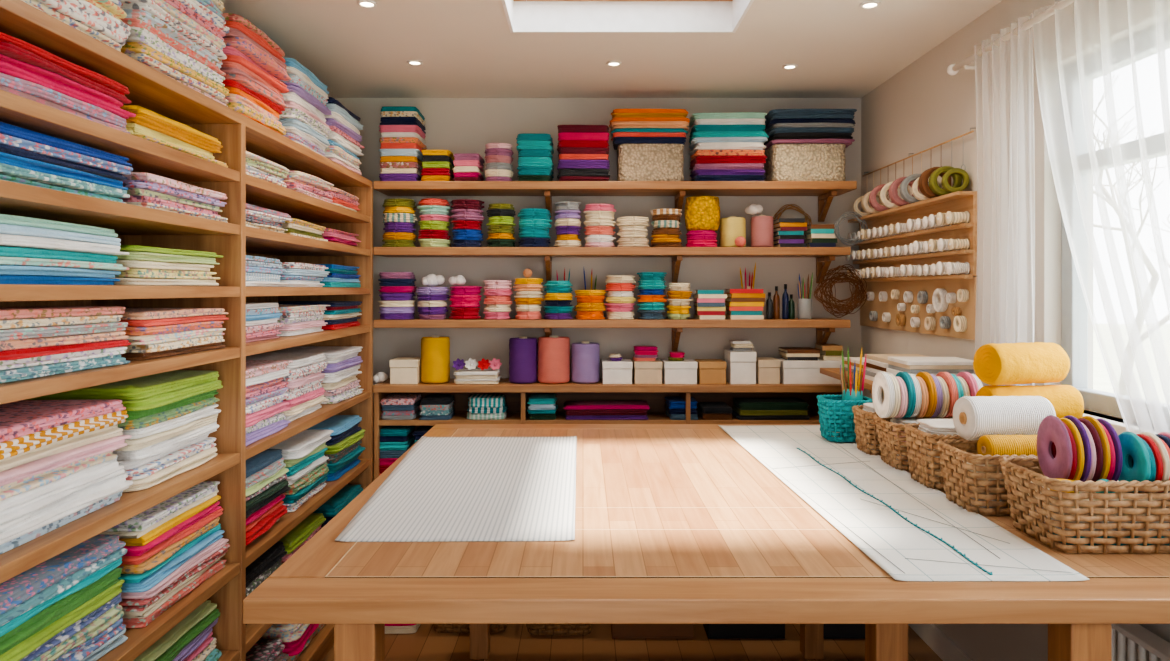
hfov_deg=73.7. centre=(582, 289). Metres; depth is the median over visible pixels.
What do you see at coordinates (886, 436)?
wicker basket
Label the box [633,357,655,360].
folded fabric
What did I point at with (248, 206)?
folded fabric
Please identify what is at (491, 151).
fabric
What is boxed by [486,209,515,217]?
fabric
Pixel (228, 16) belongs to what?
folded fabric
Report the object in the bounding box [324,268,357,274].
folded fabric
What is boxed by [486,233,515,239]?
fabric
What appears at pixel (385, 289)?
fabric
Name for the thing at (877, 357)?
paper pad
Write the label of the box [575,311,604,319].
fabric
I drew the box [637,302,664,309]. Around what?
fabric
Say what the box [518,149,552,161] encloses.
folded blanket
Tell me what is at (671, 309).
fabric
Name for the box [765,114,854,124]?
folded blanket
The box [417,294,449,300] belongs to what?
fabric
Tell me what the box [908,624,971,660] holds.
baseboard
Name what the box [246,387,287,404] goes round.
folded fabric
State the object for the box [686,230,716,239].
fabric
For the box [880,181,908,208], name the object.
roll
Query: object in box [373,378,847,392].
countertop
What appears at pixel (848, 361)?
pencil
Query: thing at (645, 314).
fabric
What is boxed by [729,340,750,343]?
folded fabric
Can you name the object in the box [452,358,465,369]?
fabric flower
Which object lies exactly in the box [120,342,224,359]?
folded fabric
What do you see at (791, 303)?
bottle
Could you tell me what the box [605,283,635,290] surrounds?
fabric
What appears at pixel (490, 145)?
fabric
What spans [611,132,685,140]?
folded blanket
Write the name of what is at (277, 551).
folded fabric
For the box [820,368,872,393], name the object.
wall ledge
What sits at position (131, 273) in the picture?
folded fabric
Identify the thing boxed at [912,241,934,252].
thread spool
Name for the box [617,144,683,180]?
basket
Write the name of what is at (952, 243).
thread spool
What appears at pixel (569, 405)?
folded towel
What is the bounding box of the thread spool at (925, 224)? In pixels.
[922,216,943,227]
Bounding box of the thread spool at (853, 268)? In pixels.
[850,268,867,278]
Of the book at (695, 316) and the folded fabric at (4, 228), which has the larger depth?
the book at (695, 316)
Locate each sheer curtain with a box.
[974,14,1034,385]
[1033,0,1169,433]
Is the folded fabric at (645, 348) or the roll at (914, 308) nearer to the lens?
the roll at (914, 308)
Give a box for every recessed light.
[357,0,376,7]
[407,60,422,64]
[606,61,621,65]
[782,64,797,68]
[860,0,880,8]
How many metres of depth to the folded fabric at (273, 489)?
2.52 m
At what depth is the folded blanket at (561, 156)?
3.72 m
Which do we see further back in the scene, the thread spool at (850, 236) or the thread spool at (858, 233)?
the thread spool at (850, 236)
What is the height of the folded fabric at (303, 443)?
0.039 m
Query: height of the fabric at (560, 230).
0.041 m
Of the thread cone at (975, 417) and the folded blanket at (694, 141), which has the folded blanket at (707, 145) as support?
the folded blanket at (694, 141)
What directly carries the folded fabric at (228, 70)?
on the folded fabric at (246, 82)
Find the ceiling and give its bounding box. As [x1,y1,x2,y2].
[220,0,1001,97]
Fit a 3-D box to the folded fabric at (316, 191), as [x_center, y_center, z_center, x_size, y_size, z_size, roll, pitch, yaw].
[-1.194,-0.376,2.979,0.371,0.023,0.416,0,0,0]
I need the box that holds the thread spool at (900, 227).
[895,223,914,232]
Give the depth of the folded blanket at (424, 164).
3.72 m
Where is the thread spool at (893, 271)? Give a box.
[889,267,906,276]
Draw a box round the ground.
[1093,324,1169,402]
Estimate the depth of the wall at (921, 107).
2.67 m
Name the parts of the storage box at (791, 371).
lid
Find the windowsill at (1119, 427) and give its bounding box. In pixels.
[1083,410,1169,434]
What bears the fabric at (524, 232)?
on the fabric at (523, 242)
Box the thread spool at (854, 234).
[853,232,865,240]
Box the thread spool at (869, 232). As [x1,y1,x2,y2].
[867,229,882,237]
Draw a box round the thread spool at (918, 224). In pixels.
[915,218,934,229]
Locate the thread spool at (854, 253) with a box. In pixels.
[851,250,867,259]
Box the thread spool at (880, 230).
[878,227,894,236]
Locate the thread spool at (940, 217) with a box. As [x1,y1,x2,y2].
[936,212,959,224]
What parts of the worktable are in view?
leg, leg, leg, leg, leg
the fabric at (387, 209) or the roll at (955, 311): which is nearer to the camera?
the roll at (955, 311)
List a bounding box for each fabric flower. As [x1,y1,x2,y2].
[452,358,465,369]
[465,358,477,369]
[478,358,490,369]
[489,358,501,369]
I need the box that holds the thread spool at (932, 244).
[928,239,950,251]
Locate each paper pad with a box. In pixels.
[844,357,863,364]
[844,361,863,367]
[844,364,862,371]
[864,354,929,362]
[864,358,887,367]
[865,370,875,376]
[865,375,873,380]
[866,362,885,371]
[866,367,884,373]
[886,368,975,375]
[888,357,973,364]
[888,360,973,368]
[888,364,974,373]
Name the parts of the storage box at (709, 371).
lid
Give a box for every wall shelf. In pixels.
[373,181,856,221]
[373,247,850,282]
[373,318,850,351]
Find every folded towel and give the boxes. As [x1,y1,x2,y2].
[379,436,414,449]
[379,444,413,457]
[379,458,397,464]
[379,465,390,473]
[380,394,421,404]
[380,410,420,419]
[380,426,414,435]
[380,430,413,441]
[381,400,420,410]
[381,405,419,415]
[412,426,432,439]
[419,400,453,409]
[419,406,454,414]
[419,410,454,419]
[420,395,454,404]
[467,404,507,413]
[467,412,506,419]
[468,394,505,407]
[527,394,556,403]
[527,405,557,413]
[528,403,555,409]
[528,412,556,419]
[563,401,649,409]
[565,409,647,415]
[565,411,648,419]
[665,396,697,408]
[665,404,697,413]
[665,410,697,419]
[697,408,731,419]
[698,402,732,413]
[732,410,809,419]
[733,398,808,409]
[733,405,807,414]
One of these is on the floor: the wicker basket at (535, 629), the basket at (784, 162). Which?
the wicker basket at (535, 629)
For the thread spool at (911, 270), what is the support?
on the rack
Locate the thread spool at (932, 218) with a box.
[928,214,950,226]
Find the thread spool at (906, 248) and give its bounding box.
[903,245,918,254]
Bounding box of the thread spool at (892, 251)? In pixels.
[890,246,907,255]
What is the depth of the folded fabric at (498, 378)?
3.72 m
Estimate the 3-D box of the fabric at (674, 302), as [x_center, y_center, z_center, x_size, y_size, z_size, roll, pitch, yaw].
[0.469,0.059,3.792,0.125,0.033,0.155,0,0,-1]
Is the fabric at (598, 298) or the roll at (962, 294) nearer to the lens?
the roll at (962, 294)
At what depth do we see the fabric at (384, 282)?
3.73 m
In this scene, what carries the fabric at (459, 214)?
on the fabric at (458, 224)
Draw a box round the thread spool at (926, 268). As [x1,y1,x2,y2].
[923,264,942,275]
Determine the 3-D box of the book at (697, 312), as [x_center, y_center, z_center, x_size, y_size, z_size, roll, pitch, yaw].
[0.621,0.112,3.830,0.130,0.020,0.157,0,0,3]
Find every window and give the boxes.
[501,0,753,32]
[1061,19,1169,428]
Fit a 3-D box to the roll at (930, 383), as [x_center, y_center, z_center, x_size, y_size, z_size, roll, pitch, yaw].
[1.063,0.327,2.428,0.020,0.143,0.143,0,0,0]
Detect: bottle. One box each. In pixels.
[766,292,772,318]
[773,286,779,318]
[782,284,788,318]
[789,294,794,318]
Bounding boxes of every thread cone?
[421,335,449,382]
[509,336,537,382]
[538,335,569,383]
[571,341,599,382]
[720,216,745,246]
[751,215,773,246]
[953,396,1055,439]
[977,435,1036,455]
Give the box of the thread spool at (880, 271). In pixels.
[876,267,893,277]
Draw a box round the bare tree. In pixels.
[1093,75,1169,395]
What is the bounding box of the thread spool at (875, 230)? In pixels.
[872,227,888,236]
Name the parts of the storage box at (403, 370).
lid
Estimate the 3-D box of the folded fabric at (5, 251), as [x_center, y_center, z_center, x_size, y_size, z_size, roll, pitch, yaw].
[-1.222,-0.069,1.563,0.360,0.023,0.430,0,0,-1]
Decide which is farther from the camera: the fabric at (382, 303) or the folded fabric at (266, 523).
the fabric at (382, 303)
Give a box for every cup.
[798,298,811,318]
[842,389,862,436]
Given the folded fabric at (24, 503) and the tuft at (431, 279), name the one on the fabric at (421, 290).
the tuft at (431, 279)
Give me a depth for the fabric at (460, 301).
3.73 m
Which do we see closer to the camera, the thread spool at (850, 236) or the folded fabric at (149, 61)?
the folded fabric at (149, 61)
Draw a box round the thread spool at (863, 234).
[860,229,876,238]
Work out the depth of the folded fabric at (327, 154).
3.34 m
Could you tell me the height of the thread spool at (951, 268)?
0.046 m
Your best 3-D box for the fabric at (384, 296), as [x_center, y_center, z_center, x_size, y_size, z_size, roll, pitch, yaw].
[-0.902,0.032,3.797,0.163,0.038,0.158,0,0,0]
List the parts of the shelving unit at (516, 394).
panel, panel, panel, panel, panel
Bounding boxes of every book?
[693,294,726,297]
[693,302,724,306]
[693,314,724,318]
[694,298,724,302]
[694,306,725,310]
[695,310,724,314]
[696,290,723,293]
[724,293,764,297]
[725,289,762,292]
[725,297,764,301]
[725,302,763,305]
[725,314,763,318]
[726,306,762,310]
[727,310,761,314]
[773,222,806,227]
[773,227,806,232]
[773,231,803,236]
[773,235,806,240]
[773,239,803,244]
[773,243,806,246]
[774,218,804,223]
[778,347,819,352]
[779,351,819,356]
[781,356,817,360]
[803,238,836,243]
[804,229,833,234]
[805,234,834,239]
[807,224,833,229]
[807,243,835,246]
[814,348,843,355]
[815,343,841,350]
[818,354,841,359]
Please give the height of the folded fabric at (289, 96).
0.038 m
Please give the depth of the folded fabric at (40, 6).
1.59 m
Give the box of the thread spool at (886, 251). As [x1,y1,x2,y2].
[883,247,899,256]
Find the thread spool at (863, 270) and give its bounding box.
[861,268,877,277]
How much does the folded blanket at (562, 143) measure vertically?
0.036 m
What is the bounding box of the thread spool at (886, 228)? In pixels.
[883,225,899,234]
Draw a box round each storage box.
[390,357,421,383]
[602,359,632,383]
[632,359,662,383]
[661,359,697,383]
[695,359,726,383]
[724,349,755,383]
[756,357,779,383]
[776,358,841,383]
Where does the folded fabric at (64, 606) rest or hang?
on the folded fabric at (30, 644)
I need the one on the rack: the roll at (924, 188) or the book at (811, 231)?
the roll at (924, 188)
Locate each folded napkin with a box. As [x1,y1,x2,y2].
[863,403,875,411]
[890,418,952,431]
[917,419,957,435]
[958,462,1003,479]
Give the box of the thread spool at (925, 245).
[923,241,943,252]
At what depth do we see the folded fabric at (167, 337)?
1.97 m
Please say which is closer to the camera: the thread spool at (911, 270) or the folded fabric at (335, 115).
the thread spool at (911, 270)
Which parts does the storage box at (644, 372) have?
lid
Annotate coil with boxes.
[773,204,811,224]
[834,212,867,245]
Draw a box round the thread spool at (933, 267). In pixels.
[930,264,951,274]
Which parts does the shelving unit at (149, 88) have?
panel, panel, panel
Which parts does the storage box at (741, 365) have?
lid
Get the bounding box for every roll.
[853,196,872,216]
[861,191,883,213]
[867,292,874,300]
[869,184,897,211]
[869,311,877,320]
[872,372,894,417]
[879,291,887,301]
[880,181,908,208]
[882,312,890,321]
[882,374,900,417]
[889,177,918,205]
[891,290,899,298]
[894,376,907,417]
[895,313,905,325]
[896,372,915,417]
[897,303,905,310]
[900,174,928,202]
[903,291,912,302]
[909,374,921,417]
[910,317,919,326]
[911,178,939,200]
[911,305,919,312]
[915,376,928,417]
[916,372,936,417]
[917,291,927,303]
[918,167,951,197]
[924,317,935,330]
[926,304,935,312]
[929,166,961,195]
[930,374,942,417]
[932,288,948,311]
[935,376,949,417]
[936,372,957,417]
[939,316,950,328]
[941,168,969,192]
[946,293,956,302]
[951,307,961,315]
[951,374,963,417]
[953,316,966,331]
[956,372,978,396]
[957,289,968,301]
[957,376,970,395]
[972,374,982,388]
[973,342,1069,385]
[976,385,1083,418]
[1037,415,1071,478]
[1050,478,1073,492]
[1051,422,1077,479]
[1060,418,1083,480]
[1063,415,1090,481]
[1078,418,1103,481]
[1081,422,1096,480]
[1082,416,1110,479]
[1096,418,1122,480]
[1099,422,1115,480]
[1118,431,1150,491]
[1128,438,1155,491]
[1136,434,1162,480]
[1140,432,1169,492]
[1155,434,1169,492]
[1158,432,1169,492]
[1158,438,1169,492]
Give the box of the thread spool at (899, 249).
[895,245,913,255]
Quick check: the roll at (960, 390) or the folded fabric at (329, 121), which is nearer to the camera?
the roll at (960, 390)
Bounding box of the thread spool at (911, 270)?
[907,265,927,275]
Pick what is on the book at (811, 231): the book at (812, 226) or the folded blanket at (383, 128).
the book at (812, 226)
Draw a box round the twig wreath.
[814,264,866,317]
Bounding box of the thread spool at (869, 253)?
[866,249,877,258]
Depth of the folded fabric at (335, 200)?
3.42 m
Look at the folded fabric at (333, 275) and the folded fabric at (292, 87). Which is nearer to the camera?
the folded fabric at (292, 87)
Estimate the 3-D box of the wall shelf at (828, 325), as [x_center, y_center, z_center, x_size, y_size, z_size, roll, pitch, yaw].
[0.138,0.227,3.840,2.265,0.170,0.279,0,0,0]
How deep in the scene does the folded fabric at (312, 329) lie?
2.90 m
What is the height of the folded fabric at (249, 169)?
0.024 m
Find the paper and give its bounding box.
[718,425,1089,581]
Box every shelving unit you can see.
[0,0,372,660]
[373,378,847,479]
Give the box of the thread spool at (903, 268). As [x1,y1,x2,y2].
[899,265,919,276]
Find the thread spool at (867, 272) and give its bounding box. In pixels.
[865,267,882,277]
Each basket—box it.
[433,624,506,632]
[526,624,591,634]
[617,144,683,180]
[765,144,845,180]
[816,394,872,441]
[852,405,890,455]
[874,415,909,471]
[904,423,974,490]
[937,439,1043,515]
[998,456,1169,553]
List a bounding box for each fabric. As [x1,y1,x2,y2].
[0,32,129,95]
[0,42,131,103]
[0,54,122,107]
[0,61,135,118]
[0,72,126,127]
[0,85,130,133]
[0,122,131,166]
[0,133,132,174]
[0,144,127,179]
[0,152,127,189]
[0,163,129,197]
[0,174,124,202]
[0,214,117,236]
[0,224,120,245]
[0,234,128,254]
[0,246,117,263]
[0,257,128,269]
[0,265,120,277]
[0,275,119,284]
[0,306,125,318]
[0,314,122,328]
[0,322,127,340]
[0,331,128,350]
[0,340,130,360]
[0,346,126,369]
[0,354,129,382]
[0,399,125,441]
[0,410,128,459]
[0,424,122,471]
[0,435,131,486]
[0,450,116,500]
[0,458,124,523]
[0,475,132,544]
[0,491,122,553]
[0,535,125,614]
[0,547,126,626]
[0,557,121,636]
[0,568,121,654]
[0,580,124,660]
[20,593,121,660]
[21,0,121,51]
[26,380,222,410]
[31,370,218,399]
[33,603,123,660]
[37,0,130,45]
[55,617,124,660]
[82,628,127,660]
[85,0,126,20]
[98,490,218,538]
[104,481,219,531]
[110,0,125,6]
[110,269,219,279]
[112,251,219,264]
[112,422,218,460]
[113,278,218,285]
[115,260,213,270]
[115,414,217,450]
[116,433,209,469]
[116,517,219,573]
[118,308,227,319]
[118,397,219,429]
[118,523,220,582]
[119,0,226,59]
[119,180,226,206]
[119,195,220,216]
[119,245,222,257]
[119,315,228,326]
[119,495,220,545]
[119,543,229,611]
[120,105,220,144]
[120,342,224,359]
[121,18,225,75]
[121,42,229,95]
[121,328,225,344]
[121,437,215,480]
[121,508,223,564]
[121,530,224,592]
[121,538,228,598]
[122,9,222,67]
[122,172,226,199]
[122,404,220,439]
[122,553,224,617]
[122,560,226,627]
[123,321,223,335]
[123,447,217,491]
[123,501,221,555]
[124,53,228,103]
[125,27,224,86]
[125,123,214,158]
[125,202,227,222]
[125,336,224,352]
[126,113,222,152]
[126,188,221,211]
[126,389,217,419]
[131,134,227,167]
[133,600,216,660]
[143,63,227,106]
[152,0,225,50]
[154,608,219,660]
[164,0,225,40]
[172,618,217,660]
[177,0,229,33]
[183,632,212,660]
[192,637,216,660]
[196,0,224,20]
[204,648,221,660]
[211,0,224,11]
[220,67,283,100]
[221,61,282,96]
[222,13,284,56]
[222,36,291,80]
[222,55,288,92]
[222,79,284,114]
[223,46,277,79]
[223,74,287,107]
[224,20,284,62]
[225,28,286,69]
[225,87,278,117]
[225,93,281,124]
[226,102,285,134]
[238,112,281,134]
[246,151,289,171]
[246,157,289,178]
[246,165,285,184]
[246,172,286,187]
[246,203,290,217]
[246,209,291,222]
[246,215,282,227]
[246,221,287,232]
[246,255,281,263]
[246,261,282,268]
[246,266,285,273]
[246,273,280,281]
[246,281,287,286]
[246,302,278,308]
[246,307,279,314]
[246,313,281,320]
[246,318,278,325]
[246,323,284,332]
[246,329,280,338]
[246,335,279,342]
[246,353,325,369]
[246,360,292,378]
[246,368,289,385]
[246,377,282,392]
[246,382,288,398]
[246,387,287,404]
[246,393,288,414]
[246,402,290,427]
[246,412,285,433]
[246,419,290,445]
[246,449,282,477]
[246,458,285,488]
[246,465,288,496]
[246,474,286,500]
[246,479,288,510]
[246,485,290,518]
[246,494,284,525]
[246,500,283,531]
[246,505,287,545]
[246,541,286,587]
[246,558,281,596]
[246,639,284,660]
[257,301,361,306]
[260,624,309,641]
[265,346,362,363]
[269,430,333,459]
[274,651,288,660]
[276,326,322,335]
[277,118,329,145]
[277,269,329,276]
[277,315,323,323]
[277,320,327,330]
[278,304,330,312]
[279,108,330,138]
[279,513,325,553]
[280,262,328,270]
[280,275,323,280]
[280,280,324,286]
[280,310,324,317]
[281,74,327,105]
[281,91,325,121]
[281,372,324,388]
[281,395,328,415]
[281,524,321,562]
[282,178,322,190]
[282,223,323,234]
[282,361,327,380]
[282,472,327,503]
[282,480,325,511]
[282,624,318,655]
[283,82,331,114]
[283,126,327,150]
[283,132,324,155]
[283,228,323,238]
[283,388,324,407]
[283,442,326,466]
[283,462,328,494]
[284,58,328,93]
[284,101,329,128]
[284,378,323,399]
[284,403,321,420]
[285,182,332,198]
[285,218,325,230]
[285,233,327,241]
[285,447,327,475]
[286,66,328,98]
[286,455,328,484]
[287,171,333,189]
[287,624,324,660]
[288,188,332,203]
[295,141,324,156]
[306,415,361,435]
[313,484,363,516]
[316,264,359,269]
[320,282,360,287]
[320,506,345,528]
[321,277,359,282]
[321,321,359,329]
[321,356,362,372]
[321,375,357,389]
[322,232,360,241]
[322,312,361,319]
[322,364,361,382]
[322,385,363,403]
[323,186,358,200]
[323,237,356,245]
[324,111,359,133]
[324,146,361,165]
[324,191,359,205]
[324,228,358,236]
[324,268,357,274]
[324,308,361,314]
[324,317,360,324]
[324,380,359,395]
[324,429,364,453]
[324,439,361,462]
[325,118,361,142]
[325,152,359,170]
[325,422,361,445]
[326,97,360,120]
[326,104,362,129]
[326,305,357,309]
[326,457,360,480]
[327,131,363,155]
[327,140,359,159]
[327,273,360,278]
[327,445,365,473]
[328,158,361,174]
[329,126,364,148]
[331,197,359,210]
[331,202,356,211]
[378,279,415,285]
[378,286,416,292]
[378,301,415,306]
[378,307,414,312]
[379,272,414,278]
[379,293,415,300]
[380,313,414,319]
[381,240,415,246]
[382,198,415,208]
[382,213,417,223]
[383,207,415,213]
[383,222,415,232]
[383,232,416,239]
[385,624,415,625]
[385,624,420,633]
[416,287,448,294]
[417,205,450,215]
[417,230,450,239]
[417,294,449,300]
[417,300,446,306]
[418,198,450,205]
[418,221,449,230]
[418,239,450,246]
[418,306,447,314]
[418,314,446,318]
[419,214,450,221]
[449,295,481,307]
[449,307,480,318]
[450,199,483,209]
[450,286,481,294]
[451,209,484,221]
[451,220,482,229]
[451,240,482,246]
[452,229,482,240]
[453,369,499,374]
[454,376,501,380]
[454,378,500,383]
[455,372,499,378]
[483,280,511,288]
[483,289,512,295]
[483,295,511,303]
[483,311,510,318]
[484,169,513,177]
[484,176,512,180]
[484,304,511,311]
[485,143,511,149]
[485,148,513,156]
[485,155,512,163]
[485,162,513,170]
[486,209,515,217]
[486,216,515,225]
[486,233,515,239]
[486,239,515,246]
[487,225,514,233]
[488,203,514,210]
[513,284,542,290]
[514,278,542,283]
[514,291,543,297]
[514,298,543,304]
[515,304,541,310]
[515,311,541,318]
[517,208,550,219]
[518,227,550,238]
[518,238,549,246]
[519,219,551,227]
[543,281,572,287]
[543,293,572,299]
[543,306,572,312]
[543,313,572,318]
[544,288,572,292]
[544,300,572,305]
[554,201,580,211]
[554,210,581,219]
[554,218,581,226]
[554,240,581,246]
[555,226,581,234]
[555,234,580,240]
[574,290,606,294]
[574,303,605,310]
[575,295,605,302]
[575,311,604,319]
[583,204,615,211]
[583,211,614,219]
[583,219,615,226]
[584,226,614,234]
[584,235,615,242]
[584,242,615,246]
[604,303,634,311]
[605,275,635,282]
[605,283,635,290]
[605,297,635,302]
[606,291,633,296]
[606,312,634,318]
[609,353,620,357]
[609,357,622,360]
[616,216,649,226]
[616,238,649,246]
[617,226,647,237]
[633,350,658,354]
[633,354,657,357]
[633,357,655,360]
[634,346,657,350]
[637,272,666,279]
[637,289,664,294]
[637,295,666,301]
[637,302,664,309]
[637,310,664,318]
[638,280,666,288]
[650,209,681,215]
[650,242,682,246]
[651,220,680,227]
[651,228,681,234]
[651,235,680,242]
[652,215,680,220]
[666,291,691,298]
[666,305,690,313]
[666,313,690,318]
[667,299,692,305]
[668,283,689,290]
[668,356,683,360]
[669,352,684,357]
[685,196,719,230]
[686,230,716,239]
[686,240,717,246]
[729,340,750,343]
[730,347,752,350]
[731,343,753,347]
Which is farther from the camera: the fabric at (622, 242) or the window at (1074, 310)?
the fabric at (622, 242)
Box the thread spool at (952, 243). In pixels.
[948,239,969,249]
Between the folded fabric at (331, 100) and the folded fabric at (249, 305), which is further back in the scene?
the folded fabric at (331, 100)
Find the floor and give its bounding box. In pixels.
[322,624,942,660]
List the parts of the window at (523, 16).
sash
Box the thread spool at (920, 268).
[917,265,934,275]
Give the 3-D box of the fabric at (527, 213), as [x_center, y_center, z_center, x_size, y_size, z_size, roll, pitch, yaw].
[-0.237,-0.366,3.795,0.166,0.050,0.157,0,0,-7]
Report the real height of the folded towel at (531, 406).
0.028 m
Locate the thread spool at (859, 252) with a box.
[857,250,871,259]
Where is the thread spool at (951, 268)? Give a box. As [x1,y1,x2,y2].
[946,262,969,274]
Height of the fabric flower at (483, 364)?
0.055 m
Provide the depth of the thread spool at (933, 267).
2.97 m
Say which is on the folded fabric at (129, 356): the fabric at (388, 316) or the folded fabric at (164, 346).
the folded fabric at (164, 346)
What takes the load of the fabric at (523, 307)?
on the fabric at (520, 314)
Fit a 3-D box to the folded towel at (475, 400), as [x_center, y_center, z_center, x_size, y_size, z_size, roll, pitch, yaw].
[-0.469,0.541,3.816,0.184,0.045,0.195,0,0,-1]
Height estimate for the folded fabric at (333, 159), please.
0.034 m
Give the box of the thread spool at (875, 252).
[873,249,888,257]
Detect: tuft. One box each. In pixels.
[373,372,387,382]
[421,274,444,285]
[449,275,465,284]
[745,204,762,214]
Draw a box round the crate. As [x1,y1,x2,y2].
[611,624,693,638]
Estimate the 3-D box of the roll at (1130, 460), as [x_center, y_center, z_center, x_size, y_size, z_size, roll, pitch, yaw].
[1.198,0.376,1.687,0.012,0.120,0.120,0,0,5]
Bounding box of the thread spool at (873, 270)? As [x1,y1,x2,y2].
[870,267,888,277]
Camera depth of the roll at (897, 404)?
2.38 m
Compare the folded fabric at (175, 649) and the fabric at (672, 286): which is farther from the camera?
the fabric at (672, 286)
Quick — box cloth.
[335,436,576,541]
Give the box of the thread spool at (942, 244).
[937,238,959,250]
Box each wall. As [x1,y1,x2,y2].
[334,98,860,480]
[861,0,1169,660]
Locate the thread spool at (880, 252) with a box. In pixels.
[878,248,894,257]
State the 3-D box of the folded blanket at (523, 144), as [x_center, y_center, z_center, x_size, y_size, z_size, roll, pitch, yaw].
[-0.232,-0.694,3.825,0.178,0.043,0.224,0,0,0]
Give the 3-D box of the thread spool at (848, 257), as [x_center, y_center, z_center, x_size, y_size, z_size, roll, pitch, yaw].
[1.361,-0.171,3.909,0.078,0.050,0.050,0,0,0]
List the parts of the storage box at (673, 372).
lid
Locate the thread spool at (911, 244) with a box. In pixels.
[909,243,927,253]
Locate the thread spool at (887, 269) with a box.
[885,268,901,276]
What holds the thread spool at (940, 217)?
on the rack
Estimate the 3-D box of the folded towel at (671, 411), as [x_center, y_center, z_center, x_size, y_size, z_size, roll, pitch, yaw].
[0.479,0.581,3.816,0.146,0.027,0.196,0,0,0]
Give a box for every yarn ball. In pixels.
[523,269,531,277]
[735,236,745,246]
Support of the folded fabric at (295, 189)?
on the shelving unit at (149, 88)
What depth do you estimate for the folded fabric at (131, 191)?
1.97 m
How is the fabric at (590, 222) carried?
on the fabric at (590, 230)
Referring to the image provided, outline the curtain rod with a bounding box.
[947,0,1076,74]
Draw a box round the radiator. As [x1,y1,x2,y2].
[1111,624,1169,660]
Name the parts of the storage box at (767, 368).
lid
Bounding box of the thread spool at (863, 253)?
[861,250,877,258]
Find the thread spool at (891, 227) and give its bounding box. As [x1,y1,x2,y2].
[889,224,905,233]
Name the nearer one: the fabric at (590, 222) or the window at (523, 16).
the window at (523, 16)
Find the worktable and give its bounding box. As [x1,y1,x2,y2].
[243,424,1169,660]
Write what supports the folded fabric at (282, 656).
on the folded fabric
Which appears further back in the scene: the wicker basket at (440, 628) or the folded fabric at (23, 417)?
the wicker basket at (440, 628)
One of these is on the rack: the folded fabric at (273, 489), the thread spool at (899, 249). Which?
the thread spool at (899, 249)
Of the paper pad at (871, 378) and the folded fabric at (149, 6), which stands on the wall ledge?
the paper pad at (871, 378)
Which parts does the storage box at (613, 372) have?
lid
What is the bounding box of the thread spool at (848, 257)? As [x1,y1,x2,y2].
[846,251,861,260]
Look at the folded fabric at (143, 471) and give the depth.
1.98 m
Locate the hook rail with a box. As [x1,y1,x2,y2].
[863,128,975,175]
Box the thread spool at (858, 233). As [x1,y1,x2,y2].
[857,231,871,239]
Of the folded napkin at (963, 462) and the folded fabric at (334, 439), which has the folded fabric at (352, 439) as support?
the folded fabric at (334, 439)
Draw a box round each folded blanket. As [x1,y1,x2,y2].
[379,125,425,139]
[379,137,426,149]
[379,149,422,160]
[379,173,421,180]
[380,106,424,119]
[380,111,424,125]
[380,117,425,133]
[380,143,422,152]
[380,156,421,166]
[380,162,422,172]
[380,168,421,176]
[381,132,424,144]
[421,150,453,160]
[421,168,453,178]
[421,176,453,180]
[422,155,454,166]
[422,162,453,171]
[452,166,482,175]
[453,153,483,165]
[453,160,483,171]
[453,172,483,180]
[453,177,480,180]
[516,133,552,145]
[516,140,553,153]
[517,167,553,177]
[517,175,551,180]
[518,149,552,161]
[518,157,553,170]
[557,125,608,132]
[557,140,608,150]
[557,160,609,172]
[557,169,609,180]
[558,133,609,142]
[558,147,608,156]
[558,154,608,160]
[559,176,608,180]
[609,117,689,125]
[609,121,688,134]
[611,109,688,115]
[611,113,687,118]
[611,128,687,136]
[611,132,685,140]
[613,137,685,149]
[689,112,766,126]
[689,124,765,136]
[689,131,768,143]
[689,137,767,148]
[689,142,765,154]
[689,156,766,168]
[690,150,764,160]
[690,163,763,173]
[690,169,765,179]
[691,118,765,127]
[691,175,765,180]
[764,136,852,144]
[764,139,854,149]
[765,109,856,119]
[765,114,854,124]
[765,119,855,129]
[765,123,854,133]
[767,127,853,138]
[768,132,851,139]
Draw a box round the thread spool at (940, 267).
[936,262,959,274]
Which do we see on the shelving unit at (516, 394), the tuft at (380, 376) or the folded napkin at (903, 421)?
the tuft at (380, 376)
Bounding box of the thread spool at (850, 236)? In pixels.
[848,233,856,241]
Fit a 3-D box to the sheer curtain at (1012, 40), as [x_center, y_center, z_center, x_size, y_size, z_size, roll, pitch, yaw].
[1.335,-0.177,2.485,0.059,1.295,0.310,0,0,0]
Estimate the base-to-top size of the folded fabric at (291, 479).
0.031 m
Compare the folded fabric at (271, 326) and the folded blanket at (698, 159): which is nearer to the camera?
the folded fabric at (271, 326)
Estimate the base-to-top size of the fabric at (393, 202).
0.039 m
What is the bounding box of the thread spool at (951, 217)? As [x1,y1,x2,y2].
[945,211,969,223]
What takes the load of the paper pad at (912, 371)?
on the paper pad at (890, 370)
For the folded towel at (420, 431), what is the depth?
3.74 m
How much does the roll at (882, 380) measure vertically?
0.143 m
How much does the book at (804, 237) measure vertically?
0.019 m
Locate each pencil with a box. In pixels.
[740,268,742,288]
[753,262,755,288]
[807,274,808,298]
[809,272,812,298]
[841,369,843,392]
[842,351,844,388]
[844,367,846,393]
[847,349,849,390]
[849,361,851,395]
[853,364,855,390]
[855,367,857,393]
[858,349,861,390]
[859,369,861,395]
[861,356,865,390]
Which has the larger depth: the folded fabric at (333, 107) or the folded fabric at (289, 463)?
the folded fabric at (333, 107)
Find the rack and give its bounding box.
[848,191,977,339]
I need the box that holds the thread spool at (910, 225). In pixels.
[906,219,927,230]

